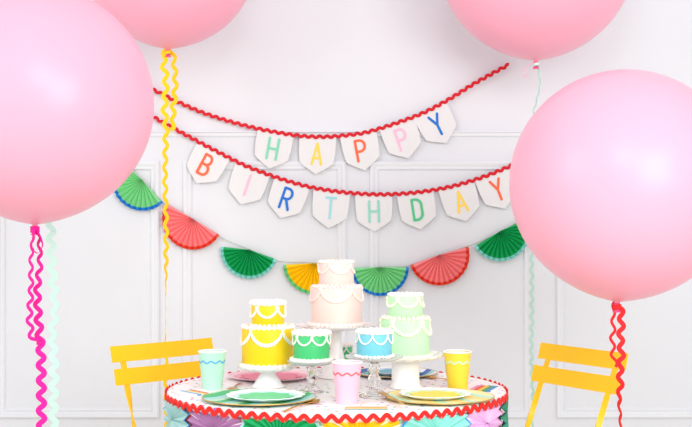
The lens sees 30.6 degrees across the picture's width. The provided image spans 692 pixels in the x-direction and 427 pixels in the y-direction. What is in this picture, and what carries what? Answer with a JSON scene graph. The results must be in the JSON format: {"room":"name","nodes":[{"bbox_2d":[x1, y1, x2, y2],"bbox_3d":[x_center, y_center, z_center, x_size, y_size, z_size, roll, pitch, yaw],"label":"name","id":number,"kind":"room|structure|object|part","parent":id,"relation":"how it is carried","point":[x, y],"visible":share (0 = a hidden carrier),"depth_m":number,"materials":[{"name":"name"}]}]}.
{"room":"party room","nodes":[
{"label":"party room","id":0,"kind":"room"},
{"bbox_2d":[0,0,691,426],"bbox_3d":[0.000,-0.127,4.860,7.000,2.700,0.120,0,0,0],"label":"wall","id":1,"kind":"structure","parent":0,"point":[279,65],"depth_m":4.80,"materials":[{"name":"paint"}]},
{"bbox_2d":[0,161,158,417],"bbox_3d":[-1.018,0.289,4.794,0.619,0.976,0.012,0,0,0],"label":"trim","id":2,"kind":"structure","parent":1,"relation":"attached to","point":[153,166],"depth_m":4.79,"materials":[{"name":"paint"}]},
{"bbox_2d":[115,172,162,210],"bbox_3d":[-0.788,-0.108,4.778,0.192,0.195,0.023,0,0,0],"label":"fan","id":3,"kind":"object","parent":1,"relation":"attached to","point":[134,193],"visible":0.81,"depth_m":4.78,"materials":[{"name":"green paper"}]},
{"bbox_2d":[162,205,218,249],"bbox_3d":[-0.587,0.049,4.778,0.217,0.176,0.023,0,0,0],"label":"fan","id":4,"kind":"object","parent":1,"relation":"attached to","point":[185,232],"visible":0.91,"depth_m":4.78,"materials":[{"name":"red paper"}]},
{"bbox_2d":[220,247,276,278],"bbox_3d":[-0.368,0.186,4.778,0.213,0.121,0.023,0,0,0],"label":"fan","id":5,"kind":"object","parent":1,"relation":"attached to","point":[244,263],"visible":1,"depth_m":4.78,"materials":[{"name":"green paper"}]},
{"bbox_2d":[183,161,345,381],"bbox_3d":[-0.309,0.289,4.794,0.619,0.976,0.012,0,0,0],"label":"trim","id":6,"kind":"structure","parent":1,"relation":"attached to","point":[340,166],"depth_m":4.79,"materials":[{"name":"paint"}]},
{"bbox_2d":[283,263,318,293],"bbox_3d":[-0.120,0.245,4.778,0.234,0.120,0.023,-1,0,0],"label":"fan","id":7,"kind":"object","parent":1,"relation":"attached to","point":[302,276],"visible":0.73,"depth_m":4.78,"materials":[{"name":"yellow paper"}]},
{"bbox_2d":[133,171,515,266],"bbox_3d":[-0.098,-0.011,4.784,1.576,0.445,0.002,0,0,0],"label":"string","id":8,"kind":"object","parent":1,"relation":"attached to","point":[133,171],"visible":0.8,"depth_m":4.78,"materials":[{"name":"fabric"}]},
{"bbox_2d":[153,63,508,138],"bbox_3d":[-0.121,-0.425,4.777,1.476,0.289,0.003,0,0,0],"label":"cord","id":9,"kind":"object","parent":1,"relation":"attached to","point":[500,68],"visible":0.91,"depth_m":4.78,"materials":[{"name":"red fabric"}]},
{"bbox_2d":[255,128,293,168],"bbox_3d":[-0.271,-0.248,4.780,0.151,0.157,0.006,0,0,1],"label":"pennant","id":10,"kind":"object","parent":9,"relation":"hanging from","point":[273,150],"visible":1,"depth_m":4.78,"materials":[{"name":"paper"}]},
{"bbox_2d":[299,134,335,173],"bbox_3d":[-0.107,-0.224,4.781,0.143,0.151,0.006,0,0,1],"label":"pennant","id":11,"kind":"object","parent":9,"relation":"hanging from","point":[316,155],"visible":1,"depth_m":4.78,"materials":[{"name":"paper"}]},
{"bbox_2d":[340,130,378,169],"bbox_3d":[0.051,-0.241,4.780,0.151,0.157,0.006,0,0,-1],"label":"pennant","id":12,"kind":"object","parent":9,"relation":"hanging from","point":[362,151],"visible":1,"depth_m":4.78,"materials":[{"name":"paper"}]},
{"bbox_2d":[379,116,420,157],"bbox_3d":[0.204,-0.290,4.780,0.160,0.162,0.006,0,0,-1],"label":"pennant","id":13,"kind":"object","parent":9,"relation":"hanging from","point":[403,139],"visible":1,"depth_m":4.78,"materials":[{"name":"paper"}]},
{"bbox_2d":[414,104,455,142],"bbox_3d":[0.335,-0.348,4.780,0.166,0.163,0.006,0,0,-1],"label":"pennant","id":14,"kind":"object","parent":9,"relation":"hanging from","point":[438,125],"visible":1,"depth_m":4.78,"materials":[{"name":"paper"}]},
{"bbox_2d":[153,116,510,196],"bbox_3d":[-0.078,-0.258,4.777,1.624,0.391,0.003,0,0,0],"label":"cord","id":15,"kind":"object","parent":1,"relation":"attached to","point":[169,125],"visible":0.82,"depth_m":4.78,"materials":[{"name":"red fabric"}]},
{"bbox_2d":[187,143,228,182],"bbox_3d":[-0.519,-0.196,4.780,0.167,0.163,0.007,0,0,1],"label":"pennant","id":16,"kind":"object","parent":15,"relation":"hanging from","point":[204,165],"visible":1,"depth_m":4.78,"materials":[{"name":"paper"}]},
{"bbox_2d":[229,163,269,203],"bbox_3d":[-0.364,-0.115,4.780,0.161,0.162,0.006,0,0,1],"label":"pennant","id":17,"kind":"object","parent":15,"relation":"hanging from","point":[246,185],"visible":1,"depth_m":4.78,"materials":[{"name":"paper"}]},
{"bbox_2d":[268,177,309,217],"bbox_3d":[-0.215,-0.064,4.780,0.161,0.162,0.006,0,0,1],"label":"pennant","id":18,"kind":"object","parent":15,"relation":"hanging from","point":[285,199],"visible":1,"depth_m":4.78,"materials":[{"name":"paper"}]},
{"bbox_2d":[312,190,349,227],"bbox_3d":[-0.055,-0.020,4.781,0.144,0.153,0.006,0,0,0],"label":"pennant","id":19,"kind":"object","parent":15,"relation":"hanging from","point":[330,209],"visible":1,"depth_m":4.78,"materials":[{"name":"paper"}]},
{"bbox_2d":[355,193,391,231],"bbox_3d":[0.104,-0.005,4.781,0.141,0.149,0.006,0,0,0],"label":"pennant","id":20,"kind":"object","parent":15,"relation":"hanging from","point":[373,212],"visible":1,"depth_m":4.78,"materials":[{"name":"paper"}]},
{"bbox_2d":[397,189,435,229],"bbox_3d":[0.265,-0.017,4.780,0.148,0.156,0.007,0,0,-1],"label":"pennant","id":21,"kind":"object","parent":15,"relation":"hanging from","point":[417,210],"visible":1,"depth_m":4.78,"materials":[{"name":"paper"}]},
{"bbox_2d":[439,179,479,220],"bbox_3d":[0.426,-0.051,4.780,0.158,0.161,0.006,0,0,-1],"label":"pennant","id":22,"kind":"object","parent":15,"relation":"hanging from","point":[461,202],"visible":1,"depth_m":4.78,"materials":[{"name":"paper"}]},
{"bbox_2d":[475,166,510,208],"bbox_3d":[0.565,-0.099,4.780,0.163,0.162,0.006,0,0,-1],"label":"pennant","id":23,"kind":"object","parent":15,"relation":"hanging from","point":[494,190],"visible":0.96,"depth_m":4.78,"materials":[{"name":"paper"}]},
{"bbox_2d":[150,131,521,136],"bbox_3d":[0.000,-0.303,4.793,7.000,0.022,0.014,0,0,0],"label":"trim","id":24,"kind":"structure","parent":1,"relation":"attached to","point":[153,133],"depth_m":4.79,"materials":[{"name":"paint"}]},
{"bbox_2d":[354,267,408,295],"bbox_3d":[0.130,0.256,4.778,0.219,0.112,0.023,-1,0,0],"label":"fan","id":25,"kind":"object","parent":1,"relation":"attached to","point":[382,281],"visible":0.91,"depth_m":4.78,"materials":[{"name":"green paper"}]},
{"bbox_2d":[411,246,469,285],"bbox_3d":[0.355,0.198,4.778,0.224,0.149,0.023,0,0,0],"label":"fan","id":26,"kind":"object","parent":1,"relation":"attached to","point":[446,268],"visible":1,"depth_m":4.78,"materials":[{"name":"red paper"}]},
{"bbox_2d":[370,161,532,417],"bbox_3d":[0.399,0.289,4.794,0.619,0.976,0.012,0,0,0],"label":"trim","id":27,"kind":"structure","parent":1,"relation":"attached to","point":[376,166],"depth_m":4.79,"materials":[{"name":"paint"}]},
{"bbox_2d":[474,224,526,260],"bbox_3d":[0.590,0.100,4.778,0.211,0.161,0.023,0,0,0],"label":"fan","id":28,"kind":"object","parent":1,"relation":"attached to","point":[508,243],"visible":0.9,"depth_m":4.78,"materials":[{"name":"green paper"}]},
{"bbox_2d":[556,276,691,417],"bbox_3d":[1.108,0.289,4.794,0.619,0.976,0.012,0,0,0],"label":"trim","id":29,"kind":"structure","parent":1,"relation":"attached to","point":[561,411],"depth_m":4.79,"materials":[{"name":"paint"}]},
{"bbox_3d":[0.000,1.273,2.000,7.000,0.100,6.200,0,0,0],"label":"floor","id":30,"kind":"structure","parent":0,"visible":0},
{"bbox_2d":[25,226,46,426],"bbox_3d":[-0.835,0.624,3.395,0.061,1.190,0.037,0,0,20],"label":"ribbon","id":31,"kind":"object","parent":30,"relation":"on","point":[37,337],"visible":1,"depth_m":3.40,"materials":[{"name":"pink fabric"}]},
{"bbox_2d":[0,0,153,234],"bbox_3d":[-0.834,-0.276,3.400,0.629,0.668,0.629,0,0,0],"label":"balloon","id":32,"kind":"object","parent":31,"relation":"on","point":[77,95],"visible":1,"depth_m":3.18,"materials":[{"name":"pink rubber"}]},
{"bbox_2d":[45,222,59,426],"bbox_3d":[-0.884,0.197,3.800,0.050,2.052,0.014,0,0,0],"label":"ribbon","id":33,"kind":"object","parent":30,"relation":"on","point":[49,225],"visible":0.52,"depth_m":3.80,"materials":[{"name":"fabric"}]},
{"bbox_2d":[110,338,212,426],"bbox_3d":[-0.448,0.813,3.844,0.388,0.820,0.503,0,0,-44],"label":"folding chair","id":34,"kind":"object","parent":30,"relation":"on","point":[125,376],"visible":0.74,"depth_m":3.94,"materials":[{"name":"yellow metal"}]},
{"bbox_3d":[-0.603,0.819,3.786,0.019,0.808,0.254,0,0,-44],"label":"leg","id":35,"kind":"part","parent":34,"relation":"part of","materials":[{"name":"yellow metal"}]},
{"bbox_2d":[160,49,178,426],"bbox_3d":[-0.609,0.326,4.360,0.067,1.793,0.030,0,0,0],"label":"ribbon","id":36,"kind":"object","parent":30,"relation":"on","point":[163,52],"visible":0.86,"depth_m":4.36,"materials":[{"name":"yellow fabric"}]},
{"bbox_2d":[92,0,245,56],"bbox_3d":[-0.611,-0.859,4.360,0.599,0.637,0.599,0,0,0],"label":"balloon","id":37,"kind":"object","parent":36,"relation":"on","point":[166,24],"visible":0.9,"depth_m":4.22,"materials":[{"name":"pink rubber"}]},
{"bbox_2d":[529,62,541,426],"bbox_3d":[0.652,0.348,4.360,0.042,1.746,0.025,0,0,0],"label":"ribbon","id":38,"kind":"object","parent":30,"relation":"on","point":[536,63],"visible":0.53,"depth_m":4.36,"materials":[{"name":"fabric"}]},
{"bbox_2d":[447,0,624,68],"bbox_3d":[0.655,-0.853,4.360,0.667,0.707,0.667,0,0,0],"label":"balloon","id":39,"kind":"object","parent":38,"relation":"on","point":[534,30],"visible":1,"depth_m":4.19,"materials":[{"name":"pink rubber"}]},
{"bbox_2d":[525,342,628,426],"bbox_3d":[0.560,0.813,3.705,0.503,0.820,0.371,0,0,-33],"label":"folding chair","id":40,"kind":"object","parent":30,"relation":"on","point":[608,385],"visible":0.88,"depth_m":3.80,"materials":[{"name":"yellow metal"}]},
{"bbox_3d":[0.495,0.819,3.834,0.351,0.808,0.019,0,0,-33],"label":"leg","id":41,"kind":"part","parent":40,"relation":"part of","materials":[{"name":"yellow metal"}]},
{"bbox_3d":[0.652,0.819,3.594,0.351,0.808,0.019,0,0,-33],"label":"leg","id":42,"kind":"part","parent":40,"relation":"part of","materials":[{"name":"yellow metal"}]},
{"bbox_2d":[609,301,625,426],"bbox_3d":[0.731,0.727,3.400,0.045,0.989,0.025,0,0,0],"label":"ribbon","id":43,"kind":"object","parent":30,"relation":"on","point":[621,322],"visible":1,"depth_m":3.40,"materials":[{"name":"red fabric"}]},
{"bbox_2d":[509,69,691,312],"bbox_3d":[0.748,-0.060,3.400,0.613,0.652,0.614,0,0,0],"label":"balloon","id":44,"kind":"object","parent":43,"relation":"on","point":[600,178],"visible":1,"depth_m":3.17,"materials":[{"name":"pink rubber"}]},
{"bbox_3d":[-0.026,0.855,3.500,0.892,0.736,0.892,0,0,0],"label":"round table","id":45,"kind":"object","parent":30,"relation":"on","visible":0},
{"bbox_2d":[165,366,507,426],"bbox_3d":[-0.026,0.561,3.500,0.979,0.163,0.979,0,0,0],"label":"tablecloth","id":46,"kind":"object","parent":45,"relation":"on","point":[326,410],"visible":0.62,"depth_m":3.19,"materials":[{"name":"fabric"}]},
{"bbox_2d":[163,400,188,426],"bbox_3d":[-0.452,0.573,3.319,0.027,0.148,0.212,0,0,-23],"label":"fan","id":47,"kind":"object","parent":46,"relation":"attached to","point":[175,417],"visible":0.98,"depth_m":3.29,"materials":[{"name":"teal paper"}]},
{"bbox_2d":[172,389,211,396],"bbox_3d":[-0.408,0.481,3.392,0.094,0.003,0.094,0,0,-28],"label":"paper napkin","id":48,"kind":"object","parent":46,"relation":"on","point":[197,392],"visible":0.95,"depth_m":3.38,"materials":[{"name":"paper"}]},
{"bbox_2d":[198,349,226,390],"bbox_3d":[-0.367,0.429,3.470,0.080,0.107,0.080,0,0,0],"label":"paper cup","id":49,"kind":"object","parent":46,"relation":"on","point":[212,361],"visible":1,"depth_m":3.44,"materials":[{"name":"green paper"}]},
{"bbox_2d":[186,410,241,426],"bbox_3d":[-0.330,0.573,3.162,0.212,0.148,0.027,0,0,42],"label":"fan","id":50,"kind":"object","parent":46,"relation":"attached to","point":[202,420],"visible":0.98,"depth_m":3.16,"materials":[{"name":"paper"}]},
{"bbox_2d":[202,388,315,405],"bbox_3d":[-0.225,0.478,3.275,0.296,0.010,0.296,0,0,0],"label":"charger plate","id":51,"kind":"object","parent":46,"relation":"on","point":[219,397],"visible":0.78,"depth_m":3.25,"materials":[{"name":"green paper"}]},
{"bbox_2d":[226,389,304,401],"bbox_3d":[-0.208,0.473,3.275,0.206,0.012,0.206,0,0,0],"label":"scalloped plate","id":52,"kind":"object","parent":51,"relation":"on","point":[250,395],"visible":1,"depth_m":3.29,"materials":[{"name":"green paper"}]},
{"bbox_2d":[227,370,307,381],"bbox_3d":[-0.221,0.477,3.700,0.260,0.012,0.260,0,0,0],"label":"scalloped plate","id":53,"kind":"object","parent":46,"relation":"on","point":[291,375],"visible":0.59,"depth_m":3.72,"materials":[{"name":"pink paper"}]},
{"bbox_2d":[237,366,297,387],"bbox_3d":[-0.217,0.453,3.520,0.171,0.059,0.171,0,0,0],"label":"cake stand","id":54,"kind":"object","parent":46,"relation":"on","point":[267,378],"visible":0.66,"depth_m":3.49,"materials":[{"name":"white ceramic"}]},
{"bbox_2d":[238,299,296,370],"bbox_3d":[-0.217,0.335,3.519,0.170,0.190,0.169,0,0,-11],"label":"cake","id":55,"kind":"object","parent":54,"relation":"on","point":[266,342],"visible":0.92,"depth_m":3.47,"materials":[{"name":"yellow food"}]},
{"bbox_3d":[-0.217,0.429,3.520,0.171,0.012,0.171,0,0,0],"label":"stand plate","id":56,"kind":"part","parent":54,"relation":"part of","materials":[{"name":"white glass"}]},
{"bbox_3d":[-0.217,0.459,3.520,0.092,0.048,0.092,0,0,0],"label":"stem","id":57,"kind":"part","parent":54,"relation":"part of","materials":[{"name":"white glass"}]},
{"bbox_2d":[240,418,319,426],"bbox_3d":[-0.161,0.573,3.057,0.212,0.148,0.027,0,0,17],"label":"fan","id":58,"kind":"object","parent":46,"relation":"attached to","point":[251,422],"visible":1,"depth_m":3.06,"materials":[{"name":"green paper"}]},
{"bbox_2d":[282,399,319,411],"bbox_3d":[-0.109,0.478,3.154,0.027,0.006,0.200,0,0,24],"label":"spoon","id":59,"kind":"object","parent":46,"relation":"on","point":[315,400],"visible":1,"depth_m":3.17,"materials":[{"name":"gold metal"}]},
{"bbox_3d":[-0.121,0.478,3.126,0.010,0.005,0.140,0,0,24],"label":"handle","id":60,"kind":"part","parent":59,"relation":"part of","materials":[{"name":"gold metal"}]},
{"bbox_2d":[307,399,319,402],"bbox_3d":[-0.081,0.479,3.216,0.027,0.005,0.063,0,0,24],"label":"bowl","id":61,"kind":"object","parent":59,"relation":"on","point":[316,400],"depth_m":3.22,"materials":[{"name":"gold metal"}]},
{"bbox_2d":[287,359,334,392],"bbox_3d":[-0.093,0.439,3.420,0.132,0.086,0.132,0,0,0],"label":"cake stand","id":62,"kind":"object","parent":46,"relation":"on","point":[311,387],"visible":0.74,"depth_m":3.40,"materials":[{"name":"clear glass"}]},
{"bbox_3d":[-0.093,0.402,3.420,0.132,0.012,0.132,0,0,0],"label":"stand plate","id":63,"kind":"part","parent":62,"relation":"part of","materials":[{"name":"clear glass"}]},
{"bbox_2d":[289,328,333,362],"bbox_3d":[-0.093,0.358,3.420,0.120,0.088,0.120,0,0,0],"label":"cake","id":64,"kind":"object","parent":62,"relation":"on","point":[310,346],"visible":1,"depth_m":3.38,"materials":[{"name":"green food"}]},
{"bbox_3d":[-0.093,0.445,3.420,0.066,0.075,0.066,0,0,0],"label":"stem","id":65,"kind":"part","parent":62,"relation":"part of","materials":[{"name":"clear glass"}]},
{"bbox_2d":[296,322,376,379],"bbox_3d":[-0.028,0.404,3.720,0.243,0.157,0.243,0,0,0],"label":"cake stand","id":66,"kind":"object","parent":46,"relation":"on","point":[336,350],"visible":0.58,"depth_m":3.70,"materials":[{"name":"white ceramic"}]},
{"bbox_3d":[-0.028,0.409,3.720,0.110,0.146,0.110,0,0,0],"label":"stem","id":67,"kind":"part","parent":66,"relation":"part of","materials":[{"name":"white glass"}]},
{"bbox_2d":[307,259,365,327],"bbox_3d":[-0.028,0.234,3.720,0.174,0.196,0.174,0,0,-4],"label":"cake","id":68,"kind":"object","parent":66,"relation":"on","point":[336,301],"visible":0.99,"depth_m":3.67,"materials":[{"name":"food"}]},
{"bbox_3d":[-0.028,0.331,3.720,0.243,0.012,0.243,0,0,0],"label":"stand plate","id":69,"kind":"part","parent":66,"relation":"part of","materials":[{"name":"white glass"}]},
{"bbox_2d":[331,360,362,404],"bbox_3d":[0.003,0.429,3.215,0.080,0.107,0.080,0,0,0],"label":"paper cup","id":70,"kind":"object","parent":46,"relation":"on","point":[346,373],"visible":1,"depth_m":3.19,"materials":[{"name":"pink paper"}]},
{"bbox_2d":[320,420,401,426],"bbox_3d":[0.037,0.573,3.050,0.212,0.148,0.027,0,0,-8],"label":"fan","id":71,"kind":"object","parent":46,"relation":"attached to","point":[359,424],"visible":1,"depth_m":3.04,"materials":[{"name":"yellow paper"}]},
{"bbox_2d":[345,407,387,412],"bbox_3d":[0.050,0.481,3.100,0.105,0.003,0.075,0,0,0],"label":"paper napkin","id":72,"kind":"object","parent":46,"relation":"on","point":[347,409],"visible":1,"depth_m":3.08,"materials":[{"name":"white paper"}]},
{"bbox_2d":[345,353,403,398],"bbox_3d":[0.075,0.428,3.330,0.155,0.108,0.155,0,0,0],"label":"cake stand","id":73,"kind":"object","parent":46,"relation":"on","point":[374,378],"visible":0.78,"depth_m":3.32,"materials":[{"name":"clear glass"}]},
{"bbox_3d":[0.075,0.434,3.330,0.080,0.097,0.080,0,0,0],"label":"stem","id":74,"kind":"part","parent":73,"relation":"part of","materials":[{"name":"clear glass"}]},
{"bbox_2d":[354,327,394,358],"bbox_3d":[0.074,0.341,3.330,0.107,0.077,0.107,0,0,-33],"label":"cake","id":75,"kind":"object","parent":73,"relation":"on","point":[372,343],"visible":1,"depth_m":3.29,"materials":[{"name":"blue food"}]},
{"bbox_3d":[0.075,0.380,3.330,0.155,0.012,0.155,0,0,0],"label":"stand plate","id":76,"kind":"part","parent":73,"relation":"part of","materials":[{"name":"clear glass"}]},
{"bbox_2d":[360,368,437,378],"bbox_3d":[0.150,0.478,3.780,0.249,0.010,0.249,0,0,0],"label":"charger plate","id":77,"kind":"object","parent":46,"relation":"on","point":[364,372],"visible":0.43,"depth_m":3.78,"materials":[{"name":"blue paper"}]},
{"bbox_2d":[367,366,424,375],"bbox_3d":[0.150,0.473,3.785,0.175,0.012,0.175,0,0,0],"label":"scalloped plate","id":78,"kind":"object","parent":77,"relation":"on","point":[385,370],"visible":0.28,"depth_m":3.80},
{"bbox_2d":[390,350,443,389],"bbox_3d":[0.165,0.435,3.500,0.218,0.096,0.218,0,0,0],"label":"cake stand","id":79,"kind":"object","parent":46,"relation":"on","point":[405,371],"visible":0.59,"depth_m":3.46,"materials":[{"name":"white ceramic"}]},
{"bbox_3d":[0.165,0.443,3.500,0.088,0.080,0.088,0,0,0],"label":"stem","id":80,"kind":"part","parent":79,"relation":"part of","materials":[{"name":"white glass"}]},
{"bbox_2d":[379,292,432,357],"bbox_3d":[0.165,0.308,3.500,0.154,0.180,0.152,0,0,0],"label":"cake","id":81,"kind":"object","parent":79,"relation":"on","point":[412,329],"visible":0.83,"depth_m":3.45,"materials":[{"name":"green food"}]},
{"bbox_3d":[0.165,0.395,3.500,0.218,0.016,0.218,0,0,0],"label":"stand plate","id":82,"kind":"part","parent":79,"relation":"part of","materials":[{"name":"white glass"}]},
{"bbox_2d":[402,414,471,426],"bbox_3d":[0.226,0.573,3.112,0.212,0.148,0.027,0,0,-33],"label":"fan","id":83,"kind":"object","parent":46,"relation":"attached to","point":[457,420],"visible":1,"depth_m":3.11,"materials":[{"name":"teal paper"}]},
{"bbox_2d":[427,376,446,379],"bbox_3d":[0.270,0.478,3.660,0.027,0.006,0.100,0,0,-37],"label":"spoon","id":84,"kind":"object","parent":46,"relation":"on","point":[430,377],"visible":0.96,"depth_m":3.67,"materials":[{"name":"gold metal"}]},
{"bbox_2d":[384,388,494,404],"bbox_3d":[0.243,0.478,3.290,0.286,0.010,0.286,0,0,0],"label":"charger plate","id":85,"kind":"object","parent":46,"relation":"on","point":[476,396],"visible":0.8,"depth_m":3.26,"materials":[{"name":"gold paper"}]},
{"bbox_2d":[378,391,403,403],"bbox_3d":[0.114,0.469,3.230,0.020,0.005,0.216,0,0,-14],"label":"fork","id":86,"kind":"object","parent":85,"relation":"on","point":[382,393],"visible":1,"depth_m":3.23,"materials":[{"name":"gold metal"}]},
{"bbox_3d":[0.122,0.469,3.199,0.010,0.005,0.151,0,0,-14],"label":"handle","id":87,"kind":"part","parent":86,"relation":"part of","materials":[{"name":"gold metal"}]},
{"bbox_2d":[399,387,470,399],"bbox_3d":[0.233,0.473,3.305,0.192,0.012,0.192,0,0,0],"label":"scalloped plate","id":88,"kind":"object","parent":85,"relation":"on","point":[431,393],"visible":1,"depth_m":3.32,"materials":[{"name":"paper"}]},
{"bbox_2d":[443,349,471,388],"bbox_3d":[0.305,0.429,3.460,0.080,0.107,0.080,0,0,0],"label":"paper cup","id":89,"kind":"object","parent":46,"relation":"on","point":[457,361],"visible":0.92,"depth_m":3.43,"materials":[{"name":"yellow paper"}]},
{"bbox_2d":[468,385,502,391],"bbox_3d":[0.381,0.481,3.475,0.082,0.003,0.100,0,0,20],"label":"paper napkin","id":90,"kind":"object","parent":46,"relation":"on","point":[485,388],"visible":0.79,"depth_m":3.46,"materials":[{"name":"multicoloured paper"}]},
{"bbox_2d":[467,403,503,426],"bbox_3d":[0.360,0.573,3.259,0.027,0.148,0.212,0,0,32],"label":"fan","id":91,"kind":"object","parent":46,"relation":"attached to","point":[490,416],"visible":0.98,"depth_m":3.25,"materials":[{"name":"pink paper"}]},
{"bbox_2d":[500,396,508,426],"bbox_3d":[0.433,0.573,3.444,0.027,0.148,0.212,0,0,7],"label":"fan","id":92,"kind":"object","parent":46,"relation":"attached to","point":[504,416],"visible":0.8,"depth_m":3.38,"materials":[{"name":"green paper"}]},
{"bbox_3d":[-0.026,0.472,3.875,0.114,0.021,0.114,0,0,0],"label":"cake plate","id":93,"kind":"object","parent":46,"relation":"on","visible":0},
{"bbox_2d":[329,342,352,359],"bbox_3d":[-0.026,0.429,3.875,0.104,0.066,0.103,0,0,0],"label":"cake","id":94,"kind":"object","parent":93,"relation":"on","point":[347,347],"visible":0.29,"depth_m":3.84,"materials":[{"name":"green food"}]}
]}

